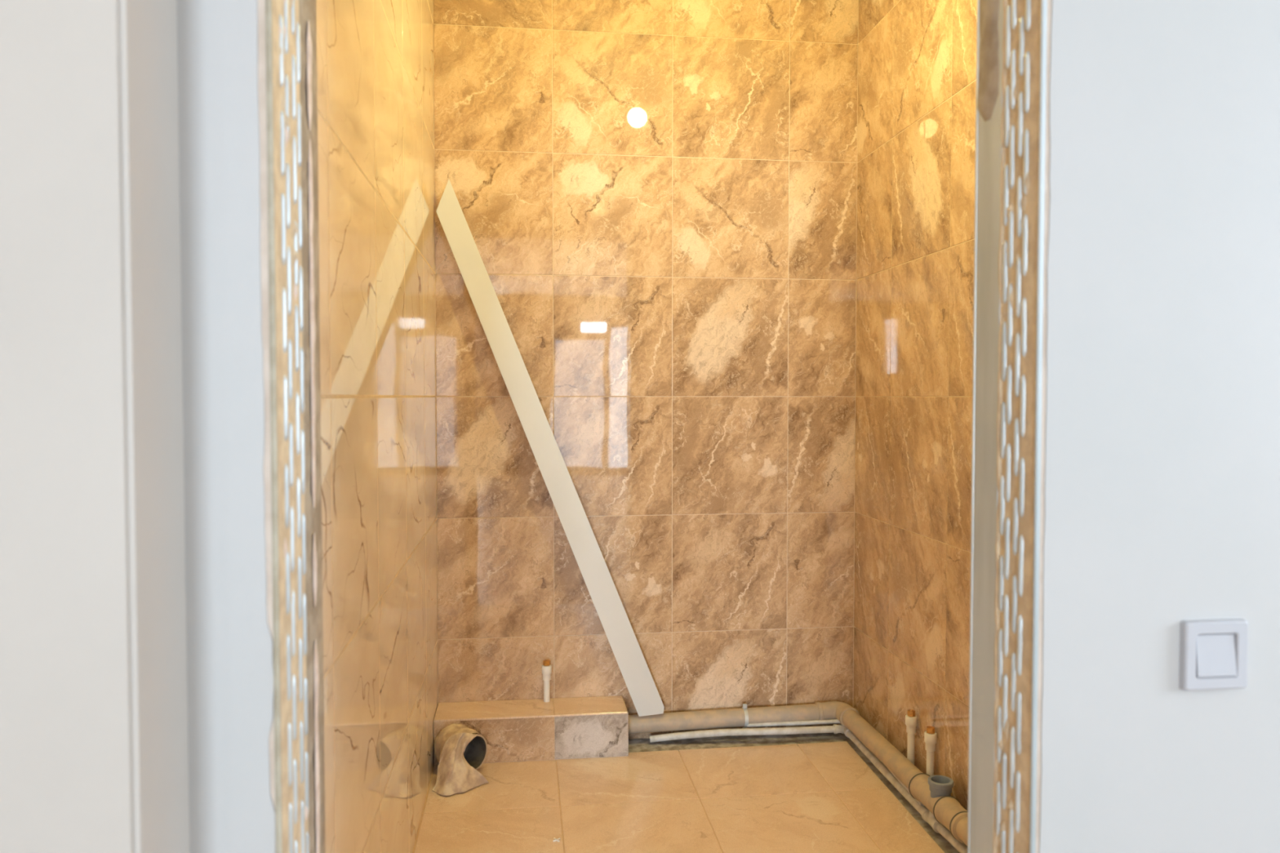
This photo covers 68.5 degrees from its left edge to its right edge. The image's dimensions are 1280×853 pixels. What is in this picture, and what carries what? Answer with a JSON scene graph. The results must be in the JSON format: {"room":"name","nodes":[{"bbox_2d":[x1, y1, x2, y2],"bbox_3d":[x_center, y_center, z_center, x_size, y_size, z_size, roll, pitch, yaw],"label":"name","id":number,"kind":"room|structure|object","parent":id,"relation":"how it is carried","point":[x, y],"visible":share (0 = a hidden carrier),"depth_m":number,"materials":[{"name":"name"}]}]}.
{"room":"building under construction","nodes":[
{"label":"building under construction","id":0,"kind":"room"},
{"bbox_2d":[0,0,189,852],"bbox_3d":[-2.767,-0.185,0.599,4.657,2.660,0.130,0,2,-7],"label":"door","id":1,"kind":"structure","parent":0,"point":[94,750],"depth_m":0.82,"materials":[{"name":"beige paint"}]},
{"bbox_2d":[315,0,438,852],"bbox_3d":[-0.609,-0.189,2.113,0.120,2.650,1.898,0,2,-7],"label":"wall","id":2,"kind":"structure","parent":0,"point":[375,58],"depth_m":1.85,"materials":[{"name":"beige tile"}]},
{"bbox_2d":[298,0,325,852],"bbox_3d":[-0.396,0.107,1.145,0.005,2.020,0.105,0,2,-7],"label":"joint","id":3,"kind":"object","parent":2,"relation":"attached to","point":[307,8],"visible":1,"depth_m":1.12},
{"bbox_2d":[306,19,319,852],"bbox_3d":[-0.392,0.128,1.134,0.003,1.220,0.021,0,2,-7],"label":"bead","id":4,"kind":"object","parent":3,"relation":"attached to","point":[309,55],"visible":1,"depth_m":1.12},
{"bbox_2d":[433,0,858,739],"bbox_3d":[0.031,-0.224,3.208,1.620,2.650,0.120,0,2,-7],"label":"wall","id":5,"kind":"structure","parent":0,"point":[657,199],"depth_m":3.15,"materials":[{"name":"brown tile"}]},
{"bbox_2d":[741,703,748,728],"bbox_3d":[0.355,0.985,3.191,0.014,0.088,0.069,0,2,-7],"label":"clamp","id":6,"kind":"object","parent":5,"relation":"attached to","point":[744,705],"visible":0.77,"depth_m":3.17,"materials":[{"name":"metal"}]},
{"bbox_2d":[412,733,967,852],"bbox_3d":[0.172,1.137,2.115,1.423,0.100,2.172,0,2,-7],"label":"floor","id":7,"kind":"structure","parent":0,"point":[819,793],"depth_m":2.64,"materials":[{"name":"tile"}]},
{"bbox_2d":[431,723,488,795],"bbox_3d":[-0.540,0.987,2.826,0.172,0.153,0.243,0,2,-7],"label":"pipe","id":8,"kind":"object","parent":7,"relation":"on","point":[460,750],"visible":1,"depth_m":2.78,"materials":[{"name":"grey plastic"}]},
{"bbox_2d":[433,695,628,766],"bbox_3d":[-0.351,0.991,3.053,0.613,0.157,0.169,0,2,-7],"label":"ledge","id":9,"kind":"object","parent":7,"relation":"on","point":[577,727],"visible":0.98,"depth_m":2.99,"materials":[{"name":"brown stone"}]},
{"bbox_2d":[541,659,551,702],"bbox_3d":[-0.309,0.842,3.109,0.033,0.136,0.033,0,2,-7],"label":"pipe","id":10,"kind":"object","parent":9,"relation":"on","point":[546,668],"visible":1,"depth_m":3.10,"materials":[{"name":"white plastic"}]},
{"bbox_2d":[649,724,967,852],"bbox_3d":[0.485,1.049,2.377,0.713,0.062,1.642,0,2,-7],"label":"pipe","id":11,"kind":"object","parent":7,"relation":"on","point":[927,816],"visible":0.81,"depth_m":3.13,"materials":[{"name":"white plastic"}]},
{"bbox_2d":[746,719,924,805],"bbox_3d":[0.575,1.012,2.869,0.354,0.030,0.661,0,2,-7],"label":"pipe","id":12,"kind":"object","parent":11,"relation":"on","point":[832,721],"visible":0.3,"depth_m":3.18,"materials":[{"name":"white plastic"}]},
{"bbox_2d":[905,709,917,764],"bbox_3d":[0.794,0.885,2.696,0.033,0.157,0.080,0,2,-7],"label":"pipe","id":13,"kind":"object","parent":7,"relation":"on","point":[911,719],"visible":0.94,"depth_m":2.69,"materials":[{"name":"white plastic"}]},
{"bbox_2d":[924,725,937,808],"bbox_3d":[0.806,0.955,2.607,0.033,0.243,0.033,0,2,-7],"label":"pipe","id":14,"kind":"object","parent":7,"relation":"on","point":[930,735],"visible":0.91,"depth_m":2.60,"materials":[{"name":"white plastic"}]},
{"bbox_2d":[176,0,1279,852],"bbox_3d":[-0.534,-0.195,1.053,9.400,2.670,0.224,0,2,-7],"label":"wall","id":15,"kind":"structure","parent":0,"point":[1160,491],"depth_m":1.08,"materials":[{"name":"paint"}]},
{"bbox_2d":[265,0,309,852],"bbox_3d":[-0.384,0.111,1.033,0.008,2.020,0.131,0,2,-7],"label":"bead","id":16,"kind":"object","parent":15,"relation":"attached to","point":[282,29],"visible":1,"depth_m":1.01,"materials":[{"name":"paint"}]},
{"bbox_2d":[967,0,1003,852],"bbox_3d":[0.437,0.106,1.191,0.004,2.020,0.067,0,2,-7],"label":"door frame","id":17,"kind":"object","parent":15,"relation":"attached to","point":[986,312],"visible":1,"depth_m":1.19,"materials":[{"name":"metal"}]},
{"bbox_2d":[977,0,999,121],"bbox_3d":[0.434,-0.644,1.168,0.004,0.520,0.057,0,2,-7],"label":"smear","id":18,"kind":"object","parent":15,"relation":"attached to","point":[988,61],"visible":1,"depth_m":1.17,"materials":[{"name":"brown"}]},
{"bbox_2d":[992,0,1007,852],"bbox_3d":[0.440,0.107,1.156,0.004,2.020,0.011,0,2,-7],"label":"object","id":19,"kind":"object","parent":15,"relation":"attached to","point":[1005,2],"visible":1,"depth_m":1.15,"materials":[{"name":"silver metal"}]},
{"bbox_2d":[994,0,1047,852],"bbox_3d":[0.447,0.108,1.114,0.008,2.020,0.086,0,2,-7],"label":"bead","id":20,"kind":"object","parent":15,"relation":"attached to","point":[1024,117],"visible":1,"depth_m":1.10,"materials":[{"name":"metal"}]},
{"bbox_2d":[1178,618,1248,690],"bbox_3d":[0.673,0.268,1.100,0.082,0.082,0.010,0,2,-7],"label":"light switch","id":21,"kind":"object","parent":15,"relation":"attached to","point":[1213,653],"visible":1,"depth_m":1.10,"materials":[{"name":"plastic"}]},
{"bbox_2d":[853,0,977,811],"bbox_3d":[0.930,-0.192,2.217,0.121,2.650,2.072,0,2,-7],"label":"wall","id":22,"kind":"structure","parent":0,"point":[917,59],"depth_m":2.74,"materials":[{"name":"brown tile"}]},
{"bbox_2d":[628,701,968,845],"bbox_3d":[0.449,0.992,2.308,0.789,0.122,1.843,0,2,-7],"label":"pipe","id":23,"kind":"object","parent":22,"relation":"attached to","point":[934,792],"visible":0.89,"depth_m":3.10,"materials":[{"name":"grey plastic"}]},
{"bbox_2d":[435,179,664,716],"bbox_3d":[-0.284,0.088,3.059,0.734,1.754,0.009,0,2,-7],"label":"board","id":24,"kind":"object","parent":23,"relation":"on","point":[642,690],"visible":1,"depth_m":3.06,"materials":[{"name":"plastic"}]},
{"bbox_2d":[927,775,953,798],"bbox_3d":[0.788,0.959,2.464,0.065,0.065,0.065,0,2,-7],"label":"pipe","id":25,"kind":"object","parent":23,"relation":"attached to","point":[940,786],"depth_m":2.45,"materials":[{"name":"grey plastic"}]}
]}

